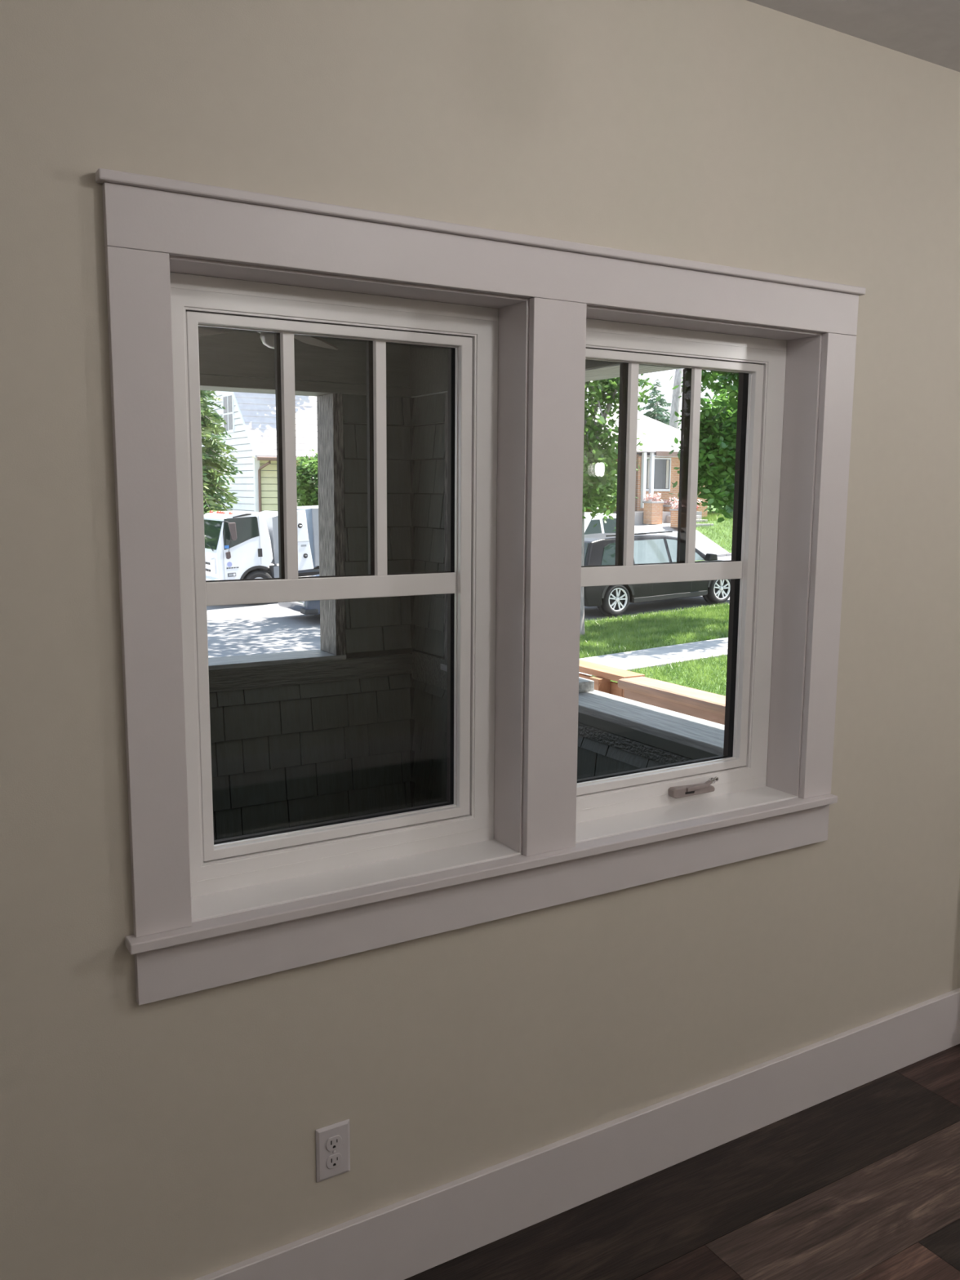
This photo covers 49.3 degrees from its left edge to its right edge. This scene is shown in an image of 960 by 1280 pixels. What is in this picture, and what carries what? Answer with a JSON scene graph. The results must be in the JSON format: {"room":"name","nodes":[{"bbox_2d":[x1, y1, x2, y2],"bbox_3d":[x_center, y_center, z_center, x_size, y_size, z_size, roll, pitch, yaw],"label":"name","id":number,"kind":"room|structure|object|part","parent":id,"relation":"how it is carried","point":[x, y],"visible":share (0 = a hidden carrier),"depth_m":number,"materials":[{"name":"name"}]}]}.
{"room":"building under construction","nodes":[
{"label":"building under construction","id":0,"kind":"room"},
{"bbox_2d":[0,0,959,1279],"bbox_3d":[-0.963,0.068,1.663,5.670,2.947,0.165,-5,10,-31],"label":"wall","id":1,"kind":"structure","parent":0,"point":[174,1138],"depth_m":2.08,"materials":[{"name":"beige paint"}]},
{"bbox_2d":[315,1119,350,1182],"bbox_3d":[-0.295,1.030,2.109,0.074,0.114,0.008,-5,10,-31],"label":"electrical outlet","id":2,"kind":"object","parent":1,"relation":"attached to","point":[333,1140],"visible":1,"depth_m":2.10,"materials":[{"name":"white plastic"}]},
{"bbox_2d":[325,1134,342,1151],"bbox_3d":[-0.294,1.011,2.105,0.034,0.028,0.004,-5,10,-31],"label":"receptacle","id":3,"kind":"object","parent":2,"relation":"attached to","point":[333,1142],"depth_m":2.10,"materials":[{"name":"white plastic"}]},
{"bbox_2d":[326,1152,342,1168],"bbox_3d":[-0.294,1.050,2.110,0.034,0.028,0.004,-5,10,-31],"label":"receptacle","id":4,"kind":"object","parent":2,"relation":"attached to","point":[334,1160],"depth_m":2.11,"materials":[{"name":"white plastic"}]},
{"bbox_2d":[94,168,866,1005],"bbox_3d":[0.116,-0.117,2.273,1.799,1.401,0.218,-5,10,-31],"label":"window","id":5,"kind":"structure","parent":1,"relation":"in","point":[469,333],"depth_m":2.14,"materials":[{"name":"white plastic"}]},
{"bbox_3d":[-0.560,-0.058,1.781,0.098,1.160,0.018,-5,10,-31],"label":"casing","id":6,"kind":"part","parent":5,"relation":"part of","materials":[{"name":"white paint"}]},
{"bbox_3d":[-0.300,-0.107,2.139,0.595,1.026,0.018,-5,10,-31],"label":"exterior sash","id":7,"kind":"part","parent":5,"relation":"part of","materials":[{"name":"brown metal"}]},
{"bbox_3d":[-0.301,-0.108,2.134,0.547,0.045,0.011,-5,10,-31],"label":"exterior check rail","id":8,"kind":"part","parent":5,"relation":"part of","materials":[{"name":"brown metal"}]},
{"bbox_3d":[-0.285,-0.104,2.110,0.542,0.045,0.008,-5,10,-31],"label":"check rail","id":9,"kind":"part","parent":5,"relation":"part of","materials":[{"name":"white plastic"}]},
{"bbox_3d":[0.162,-0.737,2.120,1.773,0.097,0.018,-5,10,-31],"label":"head casing","id":10,"kind":"part","parent":5,"relation":"part of","materials":[{"name":"white paint"}]},
{"bbox_3d":[0.155,-0.114,2.208,0.130,1.160,0.018,-5,10,-31],"label":"mullion casing","id":11,"kind":"part","parent":5,"relation":"part of","materials":[{"name":"white paint"}]},
{"bbox_3d":[0.874,-0.171,2.637,0.102,1.160,0.018,-5,10,-31],"label":"casing","id":12,"kind":"part","parent":5,"relation":"part of","materials":[{"name":"white paint"}]},
{"bbox_2d":[194,987,959,1279],"bbox_3d":[-0.931,1.333,1.762,5.654,0.173,0.016,-5,10,-31],"label":"baseboard","id":13,"kind":"structure","parent":1,"relation":"attached to","point":[410,1237],"depth_m":2.47,"materials":[{"name":"white paint"}]},
{"bbox_2d":[576,318,786,822],"bbox_3d":[0.448,-0.156,2.546,0.713,1.159,0.101,-4,9,-29],"label":"window","id":14,"kind":"structure","parent":1,"relation":"in","point":[760,363],"depth_m":2.61,"materials":[{"name":"white plastic"}]},
{"bbox_3d":[0.421,-0.165,2.565,0.547,0.045,0.011,-5,10,-31],"label":"exterior check rail","id":15,"kind":"part","parent":14,"relation":"part of","materials":[{"name":"brown metal"}]},
{"bbox_3d":[0.422,-0.164,2.570,0.595,1.026,0.018,-5,10,-31],"label":"exterior sash","id":16,"kind":"part","parent":14,"relation":"part of","materials":[{"name":"brown metal"}]},
{"bbox_3d":[0.437,-0.161,2.541,0.542,0.045,0.008,-5,10,-31],"label":"check rail","id":17,"kind":"part","parent":14,"relation":"part of","materials":[{"name":"white plastic"}]},
{"bbox_3d":[0.552,0.367,2.633,0.086,0.018,0.012,-5,10,-31],"label":"crank arm","id":18,"kind":"part","parent":14,"relation":"part of"},
{"bbox_3d":[0.589,0.356,2.654,0.015,0.015,0.012,-5,10,-31],"label":"crank knob","id":19,"kind":"part","parent":14,"relation":"part of","materials":[{"name":"silver metal"}]},
{"bbox_2d":[404,1044,959,1279],"bbox_3d":[1.313,1.591,1.111,8.800,0.120,3.500,-5,10,-31],"label":"floor","id":20,"kind":"structure","parent":0,"point":[862,1182],"depth_m":2.45,"materials":[{"name":"wood"}]},
{"bbox_2d":[746,0,959,71],"bbox_3d":[1.332,-1.217,0.708,8.800,0.100,3.500,-5,10,-31],"label":"ceiling","id":21,"kind":"structure","parent":0,"point":[927,30],"depth_m":2.38,"materials":[{"name":"paint"}]},
{"label":"outside","id":22,"kind":"structure","parent":0,"visible":0},
{"bbox_2d":[579,601,729,658],"bbox_3d":[20.966,-2.347,30.399,53.450,2.238,3.280,-5,10,-31],"label":"lawn","id":23,"kind":"structure","parent":22,"point":[726,605],"depth_m":19.08,"materials":[{"name":"green plant"}]},
{"bbox_2d":[579,373,661,636],"bbox_3d":[2.259,-4.761,20.252,4.654,9.219,5.093,1,8,3],"label":"street tree","id":24,"kind":"object","parent":23,"relation":"on","point":[597,459],"visible":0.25,"depth_m":18.57,"materials":[{"name":"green plant"}]},
{"bbox_2d":[660,369,738,522],"bbox_3d":[6.622,-4.802,20.175,5.527,8.864,4.365,-5,10,-31],"label":"street tree","id":25,"kind":"object","parent":23,"relation":"on","point":[717,437],"visible":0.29,"depth_m":20.12,"materials":[{"name":"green plant"}]},
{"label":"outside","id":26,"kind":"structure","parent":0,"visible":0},
{"bbox_2d":[696,505,733,552],"bbox_3d":[18.892,-9.331,70.863,54.700,3.534,50.630,-5,10,-31],"label":"lawn","id":27,"kind":"structure","parent":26,"point":[712,506],"depth_m":37.07,"materials":[{"name":"green plant"}]},
{"bbox_2d":[588,408,713,526],"bbox_3d":[4.180,-6.754,40.751,7.760,4.560,10.360,-5,10,-31],"label":"brick house","id":28,"kind":"structure","parent":27,"relation":"on","point":[655,474],"depth_m":38.50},
{"bbox_2d":[647,459,649,488],"bbox_3d":[6.182,-6.074,38.286,0.120,1.040,0.017,-5,10,-31],"label":"curtain","id":29,"kind":"object","parent":28,"relation":"hanging from","point":[648,460],"depth_m":38.25,"materials":[{"name":"white fabric"}]},
{"bbox_3d":[6.494,-6.101,38.494,1.250,1.080,0.025,-5,10,-31],"label":"pane","id":30,"kind":"part","parent":28,"relation":"part of","materials":[{"name":"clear glass"}]},
{"bbox_2d":[665,459,669,488],"bbox_3d":[6.928,-6.133,38.731,0.120,1.040,0.017,-5,10,-31],"label":"curtain","id":31,"kind":"object","parent":28,"relation":"hanging from","point":[667,461],"depth_m":38.73,"materials":[{"name":"white fabric"}]},
{"bbox_2d":[638,378,680,429],"bbox_3d":[9.946,-11.112,59.817,5.540,7.306,5.323,-5,10,-31],"label":"spruce tree","id":32,"kind":"object","parent":27,"relation":"on","point":[656,414],"visible":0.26,"depth_m":59.18,"materials":[{"name":"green plant"}]},
{"bbox_2d":[662,497,678,511],"bbox_3d":[7.087,-4.730,38.053,0.810,0.959,0.604,-5,10,-31],"label":"brick planter","id":33,"kind":"object","parent":27,"relation":"on","point":[666,508],"visible":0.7,"depth_m":37.87,"materials":[{"name":"brick"}]},
{"bbox_2d":[669,368,683,428],"bbox_3d":[10.885,-12.327,56.546,1.934,10.224,0.598,-5,10,-35],"label":"bare tree","id":34,"kind":"object","parent":27,"relation":"on","point":[675,406],"visible":0.29,"depth_m":56.01,"materials":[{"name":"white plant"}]},
{"bbox_2d":[702,377,737,510],"bbox_3d":[11.112,-7.708,43.767,4.488,6.771,4.584,1,8,8],"label":"tree","id":35,"kind":"object","parent":27,"relation":"on","point":[723,393],"visible":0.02,"depth_m":43.14,"materials":[{"name":"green plant"}]},
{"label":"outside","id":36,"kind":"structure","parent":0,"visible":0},
{"bbox_3d":[-12.175,-5.450,52.544,9.190,1.713,50.630,-5,10,-31],"label":"lawn","id":37,"kind":"structure","parent":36,"visible":0},
{"bbox_2d":[201,391,318,511],"bbox_3d":[-6.864,-8.238,41.755,7.940,8.264,10.414,-5,10,-31],"label":"house","id":38,"kind":"structure","parent":37,"relation":"on","point":[250,418],"depth_m":37.03,"materials":[{"name":"white wood"}]},
{"bbox_3d":[-9.329,-8.607,38.344,0.011,0.590,0.450,-5,10,-31],"label":"pane","id":39,"kind":"part","parent":38,"relation":"part of","materials":[{"name":"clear glass"}]},
{"bbox_3d":[-9.333,-7.979,38.434,0.011,0.560,0.450,-5,10,-31],"label":"pane","id":40,"kind":"part","parent":38,"relation":"part of","materials":[{"name":"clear glass"}]},
{"bbox_3d":[-9.045,-8.539,37.878,0.011,0.590,0.450,-5,10,-31],"label":"pane","id":41,"kind":"part","parent":38,"relation":"part of","materials":[{"name":"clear glass"}]},
{"bbox_3d":[-9.049,-7.910,37.968,0.011,0.560,0.450,-5,10,-31],"label":"pane","id":42,"kind":"part","parent":38,"relation":"part of","materials":[{"name":"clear glass"}]},
{"bbox_2d":[296,448,318,506],"bbox_3d":[-5.189,-4.673,33.675,2.168,3.068,1.974,-3,9,-21],"label":"leafy bush","id":43,"kind":"object","parent":37,"relation":"on","point":[307,470],"visible":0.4,"depth_m":33.10,"materials":[{"name":"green plant"}]},
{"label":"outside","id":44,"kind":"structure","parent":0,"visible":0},
{"bbox_2d":[589,653,727,696],"bbox_3d":[22.538,-1.280,23.650,57.800,2.412,7.550,-5,10,-31],"label":"lawn","id":45,"kind":"structure","parent":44,"point":[707,667],"depth_m":15.64,"materials":[{"name":"green plant"}]},
{"bbox_2d":[578,659,725,724],"bbox_3d":[0.371,1.081,7.030,0.215,2.004,6.436,-5,10,-31],"label":"porch railing","id":46,"kind":"object","parent":45,"relation":"on","point":[696,703],"visible":0.09,"depth_m":5.79,"materials":[{"name":"brown wood"}]},
{"bbox_3d":[0.708,1.196,6.376,0.090,1.965,0.090,-5,10,-31],"label":"post","id":47,"kind":"part","parent":46,"relation":"part of","materials":[{"name":"brown wood"}]},
{"bbox_3d":[1.428,0.483,5.115,0.040,0.137,2.248,-5,10,-31],"label":"rail","id":48,"kind":"part","parent":46,"relation":"part of","materials":[{"name":"brown wood"}]},
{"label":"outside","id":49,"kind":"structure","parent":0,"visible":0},
{"bbox_2d":[634,523,729,555],"bbox_3d":[-6.394,-6.172,55.953,4.280,1.517,50.630,-5,10,-31],"label":"front walk","id":50,"kind":"structure","parent":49,"point":[704,544],"depth_m":36.13,"materials":[{"name":"concrete"}]},
{"bbox_2d":[585,462,617,512],"bbox_3d":[4.097,-5.305,37.300,2.840,2.589,2.112,-5,10,-31],"label":"shrub","id":51,"kind":"object","parent":50,"relation":"on","point":[589,510],"visible":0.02,"depth_m":37.16,"materials":[{"name":"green plant"}]},
{"bbox_2d":[642,493,664,524],"bbox_3d":[6.177,-4.645,36.921,0.830,1.099,0.677,-5,10,-31],"label":"brick planter","id":52,"kind":"object","parent":50,"relation":"on","point":[653,509],"visible":1,"depth_m":36.77,"materials":[{"name":"brick"}]},
{"bbox_2d":[669,502,678,527],"bbox_3d":[6.993,-4.400,36.571,0.741,0.924,0.701,-5,10,-31],"label":"brick planter","id":53,"kind":"object","parent":50,"relation":"on","point":[674,512],"visible":0.33,"depth_m":36.48,"materials":[{"name":"brick"}]},
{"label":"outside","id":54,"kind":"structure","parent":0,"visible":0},
{"bbox_2d":[267,563,311,577],"bbox_3d":[-19.889,-4.486,47.996,8.790,1.697,50.630,-5,10,-31],"label":"gravel drive","id":55,"kind":"structure","parent":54,"point":[270,564],"depth_m":28.76,"materials":[{"name":"gravel"}]},
{"bbox_2d":[200,390,243,514],"bbox_3d":[-7.952,-5.311,28.865,3.694,6.960,3.656,-5,10,-31],"label":"tree","id":56,"kind":"object","parent":55,"relation":"on","point":[213,483],"visible":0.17,"depth_m":28.63,"materials":[{"name":"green plant"}]},
{"bbox_3d":[-1.699,-1.425,2.974,6.150,0.159,3.180,-5,10,-31],"label":"porch roof","id":57,"kind":"structure","parent":0,"visible":0},
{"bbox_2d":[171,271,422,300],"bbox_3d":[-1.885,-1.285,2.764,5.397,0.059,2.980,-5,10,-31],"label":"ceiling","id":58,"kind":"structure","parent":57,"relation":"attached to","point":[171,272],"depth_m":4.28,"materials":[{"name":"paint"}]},
{"bbox_2d":[198,283,355,350],"bbox_3d":[-0.621,-1.105,3.207,1.095,0.405,1.062,-5,10,-31],"label":"ceiling fan","id":59,"kind":"object","parent":58,"relation":"hanging from","point":[267,339],"visible":0.18,"depth_m":3.42,"materials":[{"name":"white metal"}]},
{"bbox_3d":[-0.938,-1.012,3.396,0.480,0.033,0.132,4,9,25],"label":"blade","id":60,"kind":"part","parent":59,"relation":"part of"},
{"bbox_3d":[-0.639,-0.933,3.267,0.096,0.048,0.096,-5,10,-31],"label":"lamp shade","id":61,"kind":"part","parent":59,"relation":"part of","materials":[{"name":"white glass"}]},
{"bbox_3d":[-0.598,-1.036,3.583,0.132,0.033,0.480,1,8,7],"label":"blade","id":62,"kind":"part","parent":59,"relation":"part of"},
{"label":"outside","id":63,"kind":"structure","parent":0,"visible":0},
{"bbox_3d":[-1.887,1.431,2.850,5.115,0.100,2.448,-5,10,-31],"label":"floor","id":64,"kind":"structure","parent":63,"visible":0},
{"bbox_2d":[208,648,411,839],"bbox_3d":[-2.478,0.704,3.926,4.900,1.025,0.216,-5,10,-31],"label":"wall","id":65,"kind":"structure","parent":64,"relation":"on","point":[299,738],"depth_m":4.80,"materials":[{"name":"paint"}]},
{"bbox_2d":[316,391,448,807],"bbox_3d":[-0.360,-0.015,4.883,0.599,2.205,0.558,-5,10,-31],"label":"exterior wall","id":66,"kind":"structure","parent":64,"relation":"on","point":[416,428],"depth_m":4.83,"materials":[{"name":"paint"}]},
{"bbox_2d":[198,330,411,397],"bbox_3d":[-2.361,-1.183,3.712,5.137,0.417,0.228,-5,10,-31],"label":"beam","id":67,"kind":"structure","parent":66,"relation":"on","point":[236,361],"depth_m":4.56,"materials":[{"name":"paint"}]},
{"bbox_3d":[-0.685,-0.525,4.821,0.049,1.179,0.189,-5,10,-31],"label":"post","id":68,"kind":"part","parent":66,"relation":"part of","materials":[{"name":"grey wood"}]},
{"bbox_3d":[-0.058,-0.491,4.694,0.209,1.204,0.046,-5,10,-31],"label":"post","id":69,"kind":"part","parent":66,"relation":"part of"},
{"bbox_2d":[408,300,767,397],"bbox_3d":[0.404,-1.185,3.851,0.248,0.415,2.428,-5,10,-31],"label":"beam","id":70,"kind":"structure","parent":66,"relation":"on","point":[428,366],"depth_m":4.60,"materials":[{"name":"paint"}]},
{"bbox_2d":[440,663,724,779],"bbox_3d":[0.465,0.707,3.988,0.237,1.042,2.125,-5,10,-31],"label":"wall","id":71,"kind":"structure","parent":64,"relation":"on","point":[616,734],"depth_m":3.67,"materials":[{"name":"paint"}]},
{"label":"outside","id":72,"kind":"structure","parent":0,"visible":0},
{"bbox_2d":[578,637,728,676],"bbox_3d":[10.322,-0.618,21.509,50.988,2.140,1.230,-5,10,-31],"label":"sidewalk","id":73,"kind":"structure","parent":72,"point":[662,655],"depth_m":17.17,"materials":[{"name":"concrete"}]},
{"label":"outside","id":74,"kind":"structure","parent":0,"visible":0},
{"bbox_2d":[206,555,731,657],"bbox_3d":[12.776,-2.486,32.812,95.000,3.900,8.950,-5,10,-31],"label":"street","id":75,"kind":"structure","parent":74,"point":[241,629],"depth_m":22.18,"materials":[{"name":"grey asphalt"}]},
{"bbox_2d":[204,505,319,604],"bbox_3d":[-4.651,-2.274,26.929,4.990,2.434,2.270,-5,10,-31],"label":"utility truck","id":76,"kind":"object","parent":75,"relation":"on","point":[239,544],"visible":0.46,"depth_m":25.47,"materials":[{"name":"white paint"}]},
{"bbox_2d":[225,551,231,559],"bbox_3d":[-6.000,-2.018,24.961,0.118,0.184,0.060,-7,11,-30],"label":"mirror","id":77,"kind":"object","parent":76,"relation":"attached to","point":[228,555],"depth_m":24.93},
{"bbox_2d":[222,520,236,551],"bbox_3d":[-5.953,-2.423,24.919,0.282,0.833,0.241,-5,10,-31],"label":"mirror","id":78,"kind":"object","parent":76,"relation":"attached to","point":[228,527],"depth_m":24.97,"materials":[{"name":"plastic"}]},
{"bbox_2d":[227,573,235,577],"bbox_3d":[-5.965,-1.567,25.175,0.203,0.097,0.014,-5,10,-31],"label":"lamp","id":79,"kind":"object","parent":76,"relation":"attached to","point":[229,575],"depth_m":25.17,"materials":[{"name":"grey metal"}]},
{"bbox_3d":[-5.520,-1.550,25.473,0.780,0.503,0.065,-7,11,-30],"label":"arch trim","id":80,"kind":"part","parent":76,"relation":"part of","materials":[{"name":"plastic"}]},
{"bbox_3d":[-5.349,-2.124,25.468,0.110,0.200,0.014,-7,11,-30],"label":"door handle","id":81,"kind":"part","parent":76,"relation":"part of","materials":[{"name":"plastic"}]},
{"bbox_3d":[-5.344,-2.632,26.609,0.480,1.250,1.850,-7,11,-30],"label":"headboard","id":82,"kind":"part","parent":76,"relation":"part of","materials":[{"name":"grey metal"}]},
{"bbox_3d":[-3.870,-1.796,27.038,3.600,0.180,0.150,-7,11,-30],"label":"frame rail","id":83,"kind":"part","parent":76,"relation":"part of","materials":[{"name":"plastic"}]},
{"bbox_3d":[-3.304,-1.847,26.761,2.900,0.060,0.050,-7,11,-30],"label":"rail","id":84,"kind":"part","parent":76,"relation":"part of","materials":[{"name":"silver metal"}]},
{"bbox_2d":[277,573,319,614],"bbox_3d":[-2.125,-1.325,23.674,4.634,1.500,1.864,-5,10,-31],"label":"sedan","id":85,"kind":"object","parent":75,"relation":"on","point":[306,607],"visible":0.11,"depth_m":21.92,"materials":[{"name":"paint"}]},
{"bbox_3d":[-4.053,-0.856,22.554,0.110,0.060,1.600,-7,11,-30],"label":"bumper moulding","id":86,"kind":"part","parent":85,"relation":"part of","materials":[{"name":"silver metal"}]},
{"bbox_2d":[584,511,677,537],"bbox_3d":[3.408,-2.784,30.398,4.907,1.842,1.920,-5,10,-31],"label":"pickup","id":87,"kind":"object","parent":75,"relation":"on","point":[601,527],"visible":0.04,"depth_m":29.43,"materials":[{"name":"paint"}]},
{"bbox_2d":[583,530,730,616],"bbox_3d":[3.722,-1.560,23.300,4.756,1.767,2.105,-5,10,-31],"label":"suv","id":88,"kind":"object","parent":75,"relation":"on","point":[599,548],"visible":0.49,"depth_m":22.27,"materials":[{"name":"paint"}]},
{"bbox_3d":[2.875,-1.096,21.858,0.881,0.391,0.042,-7,11,-30],"label":"arch trim","id":89,"kind":"part","parent":88,"relation":"part of","materials":[{"name":"plastic"}]},
{"bbox_3d":[3.407,-2.262,22.299,1.800,0.030,0.030,-7,11,-30],"label":"roof rail","id":90,"kind":"part","parent":88,"relation":"part of","materials":[{"name":"metal"}]},
{"bbox_3d":[4.136,-0.942,22.642,2.080,0.100,0.032,-7,11,-30],"label":"sill trim","id":91,"kind":"part","parent":88,"relation":"part of","materials":[{"name":"plastic"}]},
{"bbox_2d":[704,553,717,560],"bbox_3d":[5.061,-1.823,22.934,0.250,0.157,0.170,-7,11,-30],"label":"mirror","id":92,"kind":"object","parent":88,"relation":"attached to","point":[708,557],"depth_m":22.87,"materials":[{"name":"black paint"}]},
{"bbox_2d":[716,552,731,556],"bbox_3d":[9.561,-2.977,36.161,68.980,2.959,0.155,-5,10,-31],"label":"curb","id":93,"kind":"object","parent":75,"relation":"on","point":[730,553],"visible":0.04,"depth_m":35.31,"materials":[{"name":"concrete"}]}
]}

